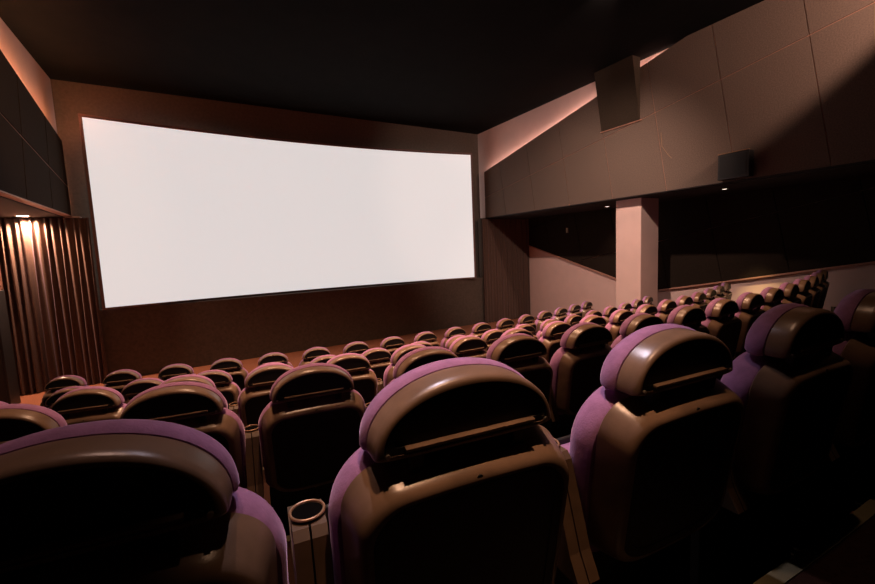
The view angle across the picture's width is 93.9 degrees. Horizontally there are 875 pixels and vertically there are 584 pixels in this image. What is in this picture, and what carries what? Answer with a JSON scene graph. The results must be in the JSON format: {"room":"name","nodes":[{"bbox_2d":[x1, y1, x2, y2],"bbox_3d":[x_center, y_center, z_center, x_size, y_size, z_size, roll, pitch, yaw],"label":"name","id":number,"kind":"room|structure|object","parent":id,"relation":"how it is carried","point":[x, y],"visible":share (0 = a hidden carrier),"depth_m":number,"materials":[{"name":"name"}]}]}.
{"room":"auditorium","nodes":[
{"label":"auditorium","id":0,"kind":"room"},
{"bbox_2d":[0,18,56,132],"bbox_3d":[-3.982,-2.275,2.141,0.160,2.570,13.000,-6,7,-30],"label":"wall","id":1,"kind":"structure","parent":0,"point":[36,81],"depth_m":6.61,"materials":[{"name":"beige paint"}]},
{"bbox_2d":[0,50,70,214],"bbox_3d":[-3.684,-2.279,2.054,0.012,2.570,12.550,-6,7,-30],"label":"cladding","id":2,"kind":"object","parent":1,"relation":"attached to","point":[24,174],"visible":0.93,"depth_m":5.82,"materials":[{"name":"fabric"}]},
{"bbox_2d":[0,190,71,216],"bbox_3d":[-3.667,-0.990,2.161,0.120,0.016,12.550,-6,7,-30],"label":"trim","id":3,"kind":"structure","parent":1,"relation":"attached to","point":[2,193],"depth_m":5.83,"materials":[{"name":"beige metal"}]},
{"bbox_2d":[0,196,64,217],"bbox_3d":[-4.418,-0.935,1.755,1.590,0.080,12.600,-6,7,-30],"label":"ceiling","id":4,"kind":"structure","parent":0,"point":[9,208],"depth_m":6.45,"materials":[{"name":"brown paint"}]},
{"bbox_2d":[0,217,107,395],"bbox_3d":[-7.026,0.234,7.502,1.283,3.155,0.128,-6,7,-30],"label":"curtain","id":5,"kind":"object","parent":4,"relation":"hanging from","point":[47,264],"visible":0.94,"depth_m":7.47,"materials":[{"name":"fabric"}]},
{"bbox_2d":[0,216,81,289],"bbox_3d":[-7.574,0.249,7.429,2.000,3.205,0.200,-6,7,-30],"label":"wall","id":6,"kind":"structure","parent":0,"point":[1,282],"depth_m":7.22,"materials":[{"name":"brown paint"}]},
{"bbox_2d":[0,113,66,185],"bbox_3d":[-3.705,-2.277,2.042,0.038,2.570,12.550,-6,7,-30],"label":"trim","id":7,"kind":"structure","parent":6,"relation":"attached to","point":[0,113],"depth_m":5.93,"materials":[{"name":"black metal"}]},
{"bbox_2d":[247,470,270,504],"bbox_3d":[2.103,1.355,2.264,12.950,0.287,6.601,-6,7,-30],"label":"floor","id":8,"kind":"structure","parent":0,"point":[266,486],"depth_m":2.69,"materials":[{"name":"carpet"}]},
{"bbox_2d":[0,404,66,443],"bbox_3d":[-1.690,0.914,1.711,0.571,1.020,0.563,-4,6,-20],"label":"chair","id":9,"kind":"object","parent":8,"relation":"on","point":[16,420],"visible":0.19,"depth_m":1.49,"materials":[{"name":"plastic"}]},
{"bbox_2d":[119,381,247,489],"bbox_3d":[-1.176,0.873,1.903,0.571,1.020,0.563,-5,6,-21],"label":"chair","id":10,"kind":"object","parent":8,"relation":"on","point":[199,406],"visible":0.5,"depth_m":1.68,"materials":[{"name":"plastic"}]},
{"bbox_2d":[244,363,365,535],"bbox_3d":[-0.668,0.831,2.108,0.571,1.020,0.563,-5,6,-23],"label":"chair","id":11,"kind":"object","parent":8,"relation":"on","point":[309,429],"visible":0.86,"depth_m":1.87,"materials":[{"name":"plastic"}]},
{"bbox_2d":[365,346,458,408],"bbox_3d":[-0.140,0.785,2.342,0.571,1.020,0.563,-5,6,-24],"label":"chair","id":12,"kind":"object","parent":8,"relation":"on","point":[418,357],"visible":0.18,"depth_m":2.08,"materials":[{"name":"plastic"}]},
{"bbox_2d":[486,333,552,424],"bbox_3d":[0.361,0.740,2.577,0.571,1.020,0.563,-5,6,-26],"label":"chair","id":13,"kind":"object","parent":8,"relation":"on","point":[521,352],"visible":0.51,"depth_m":2.34,"materials":[{"name":"plastic"}]},
{"bbox_2d":[540,322,612,438],"bbox_3d":[0.854,0.694,2.826,0.571,1.020,0.563,-5,6,-28],"label":"chair","id":14,"kind":"object","parent":8,"relation":"on","point":[576,366],"visible":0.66,"depth_m":2.57,"materials":[{"name":"plastic"}]},
{"bbox_2d":[611,313,663,347],"bbox_3d":[1.341,0.647,3.088,0.571,1.020,0.563,-6,7,-29],"label":"chair","id":15,"kind":"object","parent":8,"relation":"on","point":[637,321],"visible":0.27,"depth_m":2.83,"materials":[{"name":"plastic"}]},
{"bbox_2d":[667,305,709,333],"bbox_3d":[1.820,0.599,3.363,0.571,1.020,0.563,-6,7,-31],"label":"chair","id":16,"kind":"object","parent":8,"relation":"on","point":[689,316],"visible":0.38,"depth_m":3.11,"materials":[{"name":"plastic"}]},
{"bbox_2d":[701,298,741,380],"bbox_3d":[2.291,0.550,3.651,0.571,1.020,0.563,-6,7,-32],"label":"chair","id":17,"kind":"object","parent":8,"relation":"on","point":[721,322],"visible":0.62,"depth_m":3.40,"materials":[{"name":"plastic"}]},
{"bbox_2d":[733,292,765,359],"bbox_3d":[2.755,0.501,3.951,0.571,1.020,0.563,-6,7,-34],"label":"chair","id":18,"kind":"object","parent":8,"relation":"on","point":[749,303],"visible":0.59,"depth_m":3.67,"materials":[{"name":"plastic"}]},
{"bbox_2d":[760,287,784,310],"bbox_3d":[3.210,0.450,4.264,0.571,1.020,0.563,-6,7,-35],"label":"chair","id":19,"kind":"object","parent":8,"relation":"on","point":[772,296],"visible":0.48,"depth_m":3.99,"materials":[{"name":"leather"}]},
{"bbox_2d":[779,282,801,303],"bbox_3d":[3.656,0.398,4.589,0.571,1.020,0.563,-7,7,-37],"label":"chair","id":20,"kind":"object","parent":8,"relation":"on","point":[790,290],"visible":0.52,"depth_m":4.32,"materials":[{"name":"leather"}]},
{"bbox_2d":[793,279,812,306],"bbox_3d":[4.093,0.346,4.927,0.571,1.020,0.563,-7,7,-38],"label":"chair","id":21,"kind":"object","parent":8,"relation":"on","point":[804,295],"visible":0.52,"depth_m":4.66,"materials":[{"name":"plastic"}]},
{"bbox_2d":[804,275,820,307],"bbox_3d":[4.521,0.293,5.276,0.571,1.020,0.563,-7,7,-40],"label":"chair","id":22,"kind":"object","parent":8,"relation":"on","point":[814,280],"visible":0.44,"depth_m":5.02,"materials":[{"name":"plastic"}]},
{"bbox_2d":[811,272,825,308],"bbox_3d":[4.939,0.239,5.636,0.571,1.020,0.563,-7,8,-41],"label":"chair","id":23,"kind":"object","parent":8,"relation":"on","point":[821,276],"visible":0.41,"depth_m":5.39,"materials":[{"name":"plastic"}]},
{"bbox_2d":[816,270,829,308],"bbox_3d":[5.370,0.181,6.031,0.632,1.020,0.559,-8,8,-43],"label":"chair","id":24,"kind":"object","parent":8,"relation":"on","point":[824,272],"visible":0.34,"depth_m":5.76,"materials":[{"name":"leather"}]},
{"bbox_2d":[50,79,479,308],"bbox_3d":[-2.934,-1.545,10.475,9.950,5.775,0.200,-6,7,-30],"label":"wall","id":25,"kind":"structure","parent":0,"point":[70,99],"depth_m":9.06,"materials":[{"name":"paint"}]},
{"bbox_2d":[78,113,475,309],"bbox_3d":[-2.836,-1.859,10.073,8.805,3.644,0.510,-6,7,-30],"label":"screen","id":26,"kind":"object","parent":25,"relation":"attached to","point":[178,214],"visible":1,"depth_m":9.50,"materials":[{"name":"white fabric"}]},
{"bbox_2d":[99,277,484,375],"bbox_3d":[-2.675,0.644,10.456,9.300,1.405,0.380,-6,7,-30],"label":"wall","id":27,"kind":"structure","parent":25,"relation":"attached to","point":[145,340],"depth_m":9.62,"materials":[{"name":"fabric"}]},
{"bbox_2d":[19,317,536,405],"bbox_3d":[0.519,1.855,5.090,13.350,0.200,13.400,-6,7,-30],"label":"floor","id":28,"kind":"structure","parent":0,"point":[294,358],"depth_m":9.48,"materials":[{"name":"orange carpet"}]},
{"bbox_2d":[0,290,20,403],"bbox_3d":[-7.337,0.969,6.554,0.650,1.930,0.440,-6,7,-30],"label":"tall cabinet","id":29,"kind":"object","parent":28,"relation":"on","point":[9,388],"visible":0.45,"depth_m":6.68,"materials":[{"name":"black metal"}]},
{"bbox_2d":[40,375,89,407],"bbox_3d":[-4.370,1.462,4.958,0.571,1.020,0.563,-4,6,-15],"label":"chair","id":30,"kind":"object","parent":28,"relation":"on","point":[61,382],"visible":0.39,"depth_m":4.68,"materials":[{"name":"plastic"}]},
{"bbox_2d":[103,369,141,392],"bbox_3d":[-3.838,1.424,5.106,0.571,1.020,0.563,-4,6,-17],"label":"chair","id":31,"kind":"object","parent":28,"relation":"on","point":[117,380],"visible":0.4,"depth_m":4.84,"materials":[{"name":"plastic"}]},
{"bbox_2d":[158,364,195,380],"bbox_3d":[-3.311,1.385,5.271,0.571,1.020,0.563,-4,6,-18],"label":"chair","id":32,"kind":"object","parent":28,"relation":"on","point":[173,370],"visible":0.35,"depth_m":5.01,"materials":[{"name":"plastic"}]},
{"bbox_2d":[210,358,248,390],"bbox_3d":[-2.791,1.345,5.454,0.571,1.020,0.563,-5,6,-20],"label":"chair","id":33,"kind":"object","parent":28,"relation":"on","point":[234,367],"visible":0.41,"depth_m":5.23,"materials":[{"name":"leather"}]},
{"bbox_2d":[256,352,292,367],"bbox_3d":[-2.276,1.303,5.654,0.571,1.020,0.563,-5,6,-22],"label":"chair","id":34,"kind":"object","parent":28,"relation":"on","point":[274,356],"visible":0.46,"depth_m":5.40,"materials":[{"name":"plastic"}]},
{"bbox_2d":[299,347,329,365],"bbox_3d":[-1.769,1.260,5.871,0.571,1.020,0.563,-5,6,-24],"label":"chair","id":35,"kind":"object","parent":28,"relation":"on","point":[310,354],"visible":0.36,"depth_m":5.60,"materials":[{"name":"plastic"}]},
{"bbox_2d":[343,341,368,353],"bbox_3d":[-1.270,1.215,6.105,0.571,1.020,0.563,-5,6,-26],"label":"chair","id":36,"kind":"object","parent":28,"relation":"on","point":[358,347],"visible":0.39,"depth_m":5.85,"materials":[{"name":"plastic"}]},
{"bbox_2d":[380,336,404,354],"bbox_3d":[-0.779,1.169,6.355,0.571,1.020,0.563,-5,6,-28],"label":"chair","id":37,"kind":"object","parent":28,"relation":"on","point":[393,343],"visible":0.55,"depth_m":6.10,"materials":[{"name":"leather"}]},
{"bbox_2d":[414,331,439,346],"bbox_3d":[-0.296,1.122,6.622,0.571,1.020,0.563,-6,7,-30],"label":"chair","id":38,"kind":"object","parent":28,"relation":"on","point":[429,337],"visible":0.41,"depth_m":6.39,"materials":[{"name":"plastic"}]},
{"bbox_2d":[440,327,465,347],"bbox_3d":[0.177,1.074,6.904,0.571,1.020,0.563,-6,7,-32],"label":"chair","id":39,"kind":"object","parent":28,"relation":"on","point":[453,331],"visible":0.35,"depth_m":6.64,"materials":[{"name":"plastic"}]},
{"bbox_2d":[470,322,491,337],"bbox_3d":[0.641,1.024,7.202,0.571,1.020,0.563,-6,7,-34],"label":"chair","id":40,"kind":"object","parent":28,"relation":"on","point":[479,329],"visible":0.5,"depth_m":6.94,"materials":[{"name":"plastic"}]},
{"bbox_2d":[495,318,514,331],"bbox_3d":[1.094,0.974,7.516,0.571,1.020,0.563,-7,7,-36],"label":"chair","id":41,"kind":"object","parent":28,"relation":"on","point":[505,324],"visible":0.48,"depth_m":7.26,"materials":[{"name":"plastic"}]},
{"bbox_2d":[515,314,536,334],"bbox_3d":[1.537,0.922,7.844,0.571,1.020,0.563,-7,7,-37],"label":"chair","id":42,"kind":"object","parent":28,"relation":"on","point":[524,319],"visible":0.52,"depth_m":7.62,"materials":[{"name":"plastic"}]},
{"bbox_2d":[534,311,551,333],"bbox_3d":[1.968,0.869,8.187,0.571,1.020,0.564,-7,7,-39],"label":"chair","id":43,"kind":"object","parent":28,"relation":"on","point":[542,316],"visible":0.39,"depth_m":7.92,"materials":[{"name":"plastic"}]},
{"bbox_2d":[552,307,567,321],"bbox_3d":[2.387,0.816,8.544,0.571,1.020,0.563,-7,8,-41],"label":"chair","id":44,"kind":"object","parent":28,"relation":"on","point":[560,314],"visible":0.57,"depth_m":8.29,"materials":[{"name":"plastic"}]},
{"bbox_2d":[567,304,581,316],"bbox_3d":[2.794,0.761,8.915,0.571,1.020,0.563,-8,8,-43],"label":"chair","id":45,"kind":"object","parent":28,"relation":"on","point":[574,308],"visible":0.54,"depth_m":8.67,"materials":[{"name":"leather"}]},
{"bbox_2d":[579,301,592,317],"bbox_3d":[3.211,0.702,9.323,0.559,1.020,0.632,3,8,44],"label":"chair","id":46,"kind":"object","parent":28,"relation":"on","point":[586,306],"visible":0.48,"depth_m":9.04,"materials":[{"name":"plastic"}]},
{"bbox_2d":[616,198,658,308],"bbox_3d":[4.293,-0.376,8.815,0.600,3.175,0.580,-6,7,-30],"label":"column","id":47,"kind":"structure","parent":28,"relation":"on","point":[636,218],"depth_m":8.55,"materials":[{"name":"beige paint"}]},
{"bbox_2d":[0,0,763,133],"bbox_3d":[0.268,-4.084,4.493,13.350,0.200,13.400,-6,7,-30],"label":"ceiling","id":48,"kind":"structure","parent":0,"point":[465,66],"depth_m":6.93,"materials":[{"name":"black paint"}]},
{"bbox_2d":[478,218,486,318],"bbox_3d":[2.216,-0.733,13.088,2.000,3.205,0.200,-6,7,-30],"label":"wall","id":49,"kind":"structure","parent":0,"point":[481,268],"depth_m":12.52,"materials":[{"name":"fabric"}]},
{"bbox_2d":[501,0,874,202],"bbox_3d":[4.585,-3.109,6.834,0.038,2.570,12.550,-6,7,-30],"label":"trim","id":50,"kind":"structure","parent":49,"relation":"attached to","point":[803,0],"depth_m":6.62,"materials":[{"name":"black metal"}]},
{"bbox_2d":[478,49,666,217],"bbox_3d":[4.635,-3.140,7.122,0.160,2.570,13.000,-6,7,-30],"label":"wall","id":51,"kind":"structure","parent":0,"point":[495,144],"depth_m":10.86,"materials":[{"name":"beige paint"}]},
{"bbox_2d":[484,0,874,217],"bbox_3d":[4.564,-3.107,6.821,0.012,2.570,12.550,-6,7,-30],"label":"cladding","id":52,"kind":"object","parent":51,"relation":"attached to","point":[773,110],"visible":0.95,"depth_m":6.60,"materials":[{"name":"fabric"}]},
{"bbox_2d":[594,55,641,132],"bbox_3d":[3.580,-3.905,8.147,0.255,1.166,0.930,-6,7,-30],"label":"housing","id":53,"kind":"object","parent":52,"relation":"attached to","point":[617,84],"visible":1,"depth_m":8.09,"materials":[{"name":"fabric"}]},
{"bbox_2d":[718,148,753,180],"bbox_3d":[4.744,-2.019,6.515,0.169,0.414,0.440,-6,7,-30],"label":"wall speaker","id":54,"kind":"object","parent":52,"relation":"attached to","point":[738,164],"visible":1,"depth_m":6.44,"materials":[{"name":"black metal"}]},
{"bbox_2d":[719,152,746,177],"bbox_3d":[4.676,-2.006,6.477,0.007,0.340,0.380,-6,7,-30],"label":"grille","id":55,"kind":"object","parent":54,"relation":"attached to","point":[731,164],"depth_m":6.47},
{"bbox_2d":[488,160,874,217],"bbox_3d":[4.656,-1.825,6.972,0.120,0.014,12.550,-6,7,-30],"label":"trim","id":56,"kind":"structure","parent":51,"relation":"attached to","point":[868,161],"depth_m":6.82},
{"bbox_2d":[287,307,874,583],"bbox_3d":[2.436,1.115,1.646,12.950,0.287,5.232,-6,7,-30],"label":"floor","id":57,"kind":"structure","parent":0,"point":[291,578],"depth_m":1.65,"materials":[{"name":"carpet"}]},
{"bbox_2d":[0,419,288,583],"bbox_3d":[-0.560,0.674,0.747,0.571,1.020,0.563,-5,6,-22],"label":"chair","id":58,"kind":"object","parent":57,"relation":"on","point":[115,501],"visible":1,"depth_m":0.52,"materials":[{"name":"plastic"}]},
{"bbox_2d":[287,357,568,583],"bbox_3d":[-0.051,0.627,0.997,0.571,1.020,0.563,-5,6,-23],"label":"chair","id":59,"kind":"object","parent":57,"relation":"on","point":[454,476],"visible":1,"depth_m":0.74,"materials":[{"name":"plastic"}]},
{"bbox_2d":[554,323,743,583],"bbox_3d":[0.489,0.580,1.243,0.571,1.020,0.563,-5,6,-25],"label":"chair","id":60,"kind":"object","parent":57,"relation":"on","point":[649,454],"visible":0.91,"depth_m":0.99,"materials":[{"name":"plastic"}]},
{"bbox_2d":[560,442,569,451],"bbox_3d":[0.490,0.602,1.324,0.440,0.240,0.110,-5,6,-25],"label":"seat cushion","id":61,"kind":"object","parent":60,"relation":"on","point":[566,445],"depth_m":1.30,"materials":[{"name":"purple fabric"}]},
{"bbox_2d":[690,303,852,583],"bbox_3d":[1.018,0.534,1.480,0.571,1.020,0.563,-5,6,-26],"label":"chair","id":62,"kind":"object","parent":57,"relation":"on","point":[790,383],"visible":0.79,"depth_m":1.24,"materials":[{"name":"plastic"}]},
{"bbox_2d":[791,289,874,556],"bbox_3d":[1.525,0.486,1.737,0.571,1.020,0.563,-5,6,-28],"label":"chair","id":63,"kind":"object","parent":57,"relation":"on","point":[822,499],"visible":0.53,"depth_m":1.51,"materials":[{"name":"plastic"}]},
{"bbox_2d":[487,162,874,218],"bbox_3d":[5.380,-1.919,7.418,1.590,0.080,12.600,-6,7,-30],"label":"ceiling","id":64,"kind":"structure","parent":0,"point":[864,169],"depth_m":7.27,"materials":[{"name":"black paint"}]},
{"bbox_2d":[482,219,530,322],"bbox_3d":[2.192,-0.691,12.828,1.850,3.155,0.095,-6,7,-30],"label":"wall","id":65,"kind":"structure","parent":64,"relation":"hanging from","point":[505,241],"depth_m":12.79,"materials":[{"name":"fabric"}]},
{"bbox_2d":[529,179,874,317],"bbox_3d":[6.220,-0.393,8.026,0.200,3.205,12.600,-6,7,-30],"label":"wall","id":66,"kind":"structure","parent":0,"point":[555,282],"depth_m":11.09,"materials":[{"name":"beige paint"}]},
{"bbox_2d":[286,306,834,541],"bbox_3d":[1.395,0.836,3.397,12.910,0.004,1.126,-6,7,-30],"label":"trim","id":67,"kind":"structure","parent":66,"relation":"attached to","point":[832,307],"depth_m":1.81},
{"bbox_2d":[528,208,615,277],"bbox_3d":[4.007,-1.189,11.443,0.048,2.060,4.120,-6,7,-30],"label":"cladding","id":68,"kind":"object","parent":66,"relation":"attached to","point":[591,234],"visible":0.7,"depth_m":11.35,"materials":[{"name":"fabric"}]},
{"bbox_2d":[529,245,874,290],"bbox_3d":[6.124,-0.663,7.874,0.070,1.610,12.477,-6,7,-30],"label":"trim","id":69,"kind":"structure","parent":66,"relation":"attached to","point":[529,245],"depth_m":8.04,"materials":[{"name":"orange metal"}]},
{"bbox_2d":[658,175,874,289],"bbox_3d":[7.151,-0.782,6.074,0.048,2.060,8.350,-6,7,-30],"label":"wall","id":70,"kind":"structure","parent":66,"relation":"attached to","point":[837,231],"depth_m":7.67,"materials":[{"name":"fabric"}]},
{"bbox_2d":[786,515,874,583],"bbox_3d":[2.753,0.867,1.054,12.950,0.296,3.924,-6,7,-30],"label":"floor","id":71,"kind":"structure","parent":0,"point":[851,561],"depth_m":1.16,"materials":[{"name":"carpet"}]},
{"bbox_2d":[753,495,874,583],"bbox_3d":[2.026,0.625,2.269,12.910,0.004,1.061,-6,7,-30],"label":"trim","id":72,"kind":"structure","parent":71,"relation":"attached to","point":[783,573],"depth_m":1.23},
{"bbox_3d":[1.432,1.750,3.492,12.950,0.253,9.341,-6,7,-30],"label":"floor","id":73,"kind":"structure","parent":0,"visible":0},
{"bbox_2d":[45,386,84,408],"bbox_3d":[-3.247,1.300,3.768,0.548,0.979,0.541,-4,6,-17],"label":"chair","id":74,"kind":"object","parent":73,"relation":"on","point":[54,397],"visible":0.16,"depth_m":3.48,"materials":[{"name":"plastic"}]},
{"bbox_2d":[121,378,163,403],"bbox_3d":[-2.741,1.262,3.930,0.548,0.979,0.541,-4,6,-19],"label":"chair","id":75,"kind":"object","parent":73,"relation":"on","point":[135,387],"visible":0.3,"depth_m":3.66,"materials":[{"name":"plastic"}]},
{"bbox_2d":[197,370,240,408],"bbox_3d":[-2.242,1.223,4.107,0.548,0.979,0.541,-5,6,-20],"label":"chair","id":76,"kind":"object","parent":73,"relation":"on","point":[222,380],"visible":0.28,"depth_m":3.90,"materials":[{"name":"plastic"}]},
{"bbox_2d":[310,355,335,363],"bbox_3d":[-1.260,1.142,4.507,0.548,0.979,0.541,-5,6,-24],"label":"chair","id":77,"kind":"object","parent":73,"relation":"on","point":[324,358],"visible":0.06,"depth_m":4.25,"materials":[{"name":"plastic"}]},
{"bbox_2d":[361,348,391,384],"bbox_3d":[-0.779,1.099,4.729,0.548,0.979,0.541,-5,6,-26],"label":"chair","id":78,"kind":"object","parent":73,"relation":"on","point":[379,359],"visible":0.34,"depth_m":4.50,"materials":[{"name":"plastic"}]},
{"bbox_2d":[412,341,431,346],"bbox_3d":[-0.305,1.055,4.967,0.548,0.979,0.541,-5,6,-28],"label":"chair","id":79,"kind":"object","parent":73,"relation":"on","point":[424,343],"visible":0.06,"depth_m":4.76,"materials":[{"name":"plastic"}]},
{"bbox_2d":[445,335,463,349],"bbox_3d":[0.161,1.010,5.218,0.548,0.979,0.541,-6,7,-29],"label":"chair","id":80,"kind":"object","parent":73,"relation":"on","point":[451,340],"visible":0.1,"depth_m":4.96,"materials":[{"name":"plastic"}]},
{"bbox_2d":[481,329,503,350],"bbox_3d":[0.619,0.964,5.485,0.548,0.979,0.541,-6,7,-31],"label":"chair","id":81,"kind":"object","parent":73,"relation":"on","point":[490,336],"visible":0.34,"depth_m":5.23,"materials":[{"name":"plastic"}]},
{"bbox_2d":[515,324,537,338],"bbox_3d":[1.068,0.917,5.765,0.548,0.979,0.541,-6,7,-33],"label":"chair","id":82,"kind":"object","parent":73,"relation":"on","point":[527,327],"visible":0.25,"depth_m":5.57,"materials":[{"name":"plastic"}]},
{"bbox_2d":[536,319,556,339],"bbox_3d":[1.508,0.869,6.059,0.548,0.979,0.541,-6,7,-35],"label":"chair","id":83,"kind":"object","parent":73,"relation":"on","point":[539,333],"visible":0.12,"depth_m":5.80,"materials":[{"name":"plastic"}]},
{"bbox_2d":[564,314,582,325],"bbox_3d":[1.939,0.820,6.367,0.548,0.979,0.541,-7,7,-36],"label":"chair","id":84,"kind":"object","parent":73,"relation":"on","point":[573,319],"visible":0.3,"depth_m":6.12,"materials":[{"name":"plastic"}]},
{"bbox_2d":[585,310,603,326],"bbox_3d":[2.360,0.769,6.687,0.548,0.979,0.541,-7,7,-38],"label":"chair","id":85,"kind":"object","parent":73,"relation":"on","point":[591,312],"visible":0.16,"depth_m":6.47,"materials":[{"name":"plastic"}]},
{"bbox_2d":[602,306,617,326],"bbox_3d":[2.771,0.719,7.021,0.548,0.979,0.541,-7,7,-40],"label":"chair","id":86,"kind":"object","parent":73,"relation":"on","point":[609,310],"visible":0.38,"depth_m":6.76,"materials":[{"name":"plastic"}]},
{"bbox_2d":[618,302,632,312],"bbox_3d":[3.171,0.667,7.367,0.548,0.979,0.541,-8,8,-42],"label":"chair","id":87,"kind":"object","parent":73,"relation":"on","point":[627,306],"visible":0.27,"depth_m":7.14,"materials":[{"name":"plastic"}]},
{"bbox_2d":[630,299,643,313],"bbox_3d":[3.560,0.614,7.726,0.548,0.979,0.541,-8,8,-43],"label":"chair","id":88,"kind":"object","parent":73,"relation":"on","point":[636,303],"visible":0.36,"depth_m":7.47,"materials":[{"name":"plastic"}]},
{"bbox_2d":[642,296,653,305],"bbox_3d":[3.958,0.558,8.120,0.536,0.979,0.607,3,8,44],"label":"chair","id":89,"kind":"object","parent":73,"relation":"on","point":[646,300],"visible":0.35,"depth_m":7.86,"materials":[{"name":"plastic"}]},
{"bbox_3d":[1.810,1.567,2.808,12.950,0.216,7.805,-6,7,-30],"label":"floor","id":90,"kind":"structure","parent":0,"visible":0},
{"bbox_2d":[50,386,126,424],"bbox_3d":[-2.353,1.114,2.872,0.571,1.020,0.563,-4,6,-19],"label":"chair","id":91,"kind":"object","parent":90,"relation":"on","point":[92,403],"visible":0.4,"depth_m":2.62,"materials":[{"name":"plastic"}]},
{"bbox_2d":[160,374,227,408],"bbox_3d":[-1.841,1.074,3.054,0.571,1.020,0.563,-5,6,-21],"label":"chair","id":92,"kind":"object","parent":90,"relation":"on","point":[190,377],"visible":0.12,"depth_m":2.83,"materials":[{"name":"plastic"}]},
{"bbox_2d":[229,363,292,466],"bbox_3d":[-1.323,1.032,3.258,0.571,1.020,0.563,-5,6,-22],"label":"chair","id":93,"kind":"object","parent":90,"relation":"on","point":[252,400],"visible":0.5,"depth_m":2.97,"materials":[{"name":"plastic"}]},
{"bbox_2d":[327,353,376,403],"bbox_3d":[-0.814,0.988,3.475,0.571,1.020,0.563,-5,6,-24],"label":"chair","id":94,"kind":"object","parent":90,"relation":"on","point":[358,366],"visible":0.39,"depth_m":3.26,"materials":[{"name":"leather"}]},
{"bbox_2d":[377,344,425,393],"bbox_3d":[-0.312,0.944,3.706,0.571,1.020,0.563,-5,6,-26],"label":"chair","id":95,"kind":"object","parent":90,"relation":"on","point":[400,352],"visible":0.22,"depth_m":3.44,"materials":[{"name":"plastic"}]},
{"bbox_2d":[449,335,487,357],"bbox_3d":[0.182,0.898,3.951,0.571,1.020,0.563,-5,6,-27],"label":"chair","id":96,"kind":"object","parent":90,"relation":"on","point":[469,345],"visible":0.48,"depth_m":3.70,"materials":[{"name":"plastic"}]},
{"bbox_2d":[500,328,533,337],"bbox_3d":[0.669,0.852,4.211,0.571,1.020,0.564,-6,7,-29],"label":"chair","id":97,"kind":"object","parent":90,"relation":"on","point":[513,330],"visible":0.15,"depth_m":3.97,"materials":[{"name":"plastic"}]},
{"bbox_2d":[539,321,571,363],"bbox_3d":[1.149,0.804,4.485,0.571,1.020,0.563,-6,7,-31],"label":"chair","id":98,"kind":"object","parent":90,"relation":"on","point":[552,333],"visible":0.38,"depth_m":4.20,"materials":[{"name":"plastic"}]},
{"bbox_2d":[579,315,607,343],"bbox_3d":[1.620,0.755,4.773,0.571,1.020,0.563,-6,7,-32],"label":"chair","id":99,"kind":"object","parent":90,"relation":"on","point":[601,321],"visible":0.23,"depth_m":4.54,"materials":[{"name":"plastic"}]},
{"bbox_2d":[605,309,632,346],"bbox_3d":[2.083,0.705,5.074,0.571,1.020,0.563,-6,7,-34],"label":"chair","id":100,"kind":"object","parent":90,"relation":"on","point":[619,316],"visible":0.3,"depth_m":4.79,"materials":[{"name":"plastic"}]},
{"bbox_2d":[635,304,657,315],"bbox_3d":[2.536,0.654,5.388,0.571,1.020,0.563,-7,7,-35],"label":"chair","id":101,"kind":"object","parent":90,"relation":"on","point":[645,308],"visible":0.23,"depth_m":5.15,"materials":[{"name":"leather"}]},
{"bbox_2d":[655,299,676,323],"bbox_3d":[2.981,0.603,5.715,0.571,1.020,0.563,-7,7,-37],"label":"chair","id":102,"kind":"object","parent":90,"relation":"on","point":[664,308],"visible":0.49,"depth_m":5.44,"materials":[{"name":"plastic"}]},
{"bbox_2d":[676,295,692,306],"bbox_3d":[3.415,0.550,6.056,0.571,1.020,0.563,-7,7,-39],"label":"chair","id":103,"kind":"object","parent":90,"relation":"on","point":[682,300],"visible":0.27,"depth_m":5.80,"materials":[{"name":"plastic"}]},
{"bbox_2d":[691,292,707,311],"bbox_3d":[3.840,0.497,6.408,0.571,1.020,0.564,-7,8,-40],"label":"chair","id":104,"kind":"object","parent":90,"relation":"on","point":[698,298],"visible":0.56,"depth_m":6.16,"materials":[{"name":"plastic"}]},
{"bbox_2d":[703,288,716,303],"bbox_3d":[4.253,0.443,6.772,0.571,1.020,0.563,-8,8,-42],"label":"chair","id":105,"kind":"object","parent":90,"relation":"on","point":[710,294],"visible":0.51,"depth_m":6.51,"materials":[{"name":"plastic"}]},
{"bbox_2d":[713,285,725,298],"bbox_3d":[4.657,0.388,7.149,0.571,1.020,0.564,-8,8,-44],"label":"chair","id":106,"kind":"object","parent":90,"relation":"on","point":[720,290],"visible":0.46,"depth_m":6.90,"materials":[{"name":"plastic"}]},
{"bbox_2d":[720,282,731,299],"bbox_3d":[5.070,0.329,7.561,0.559,1.020,0.632,3,8,44],"label":"chair","id":107,"kind":"object","parent":90,"relation":"on","point":[727,286],"visible":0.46,"depth_m":7.29,"materials":[{"name":"plastic"}]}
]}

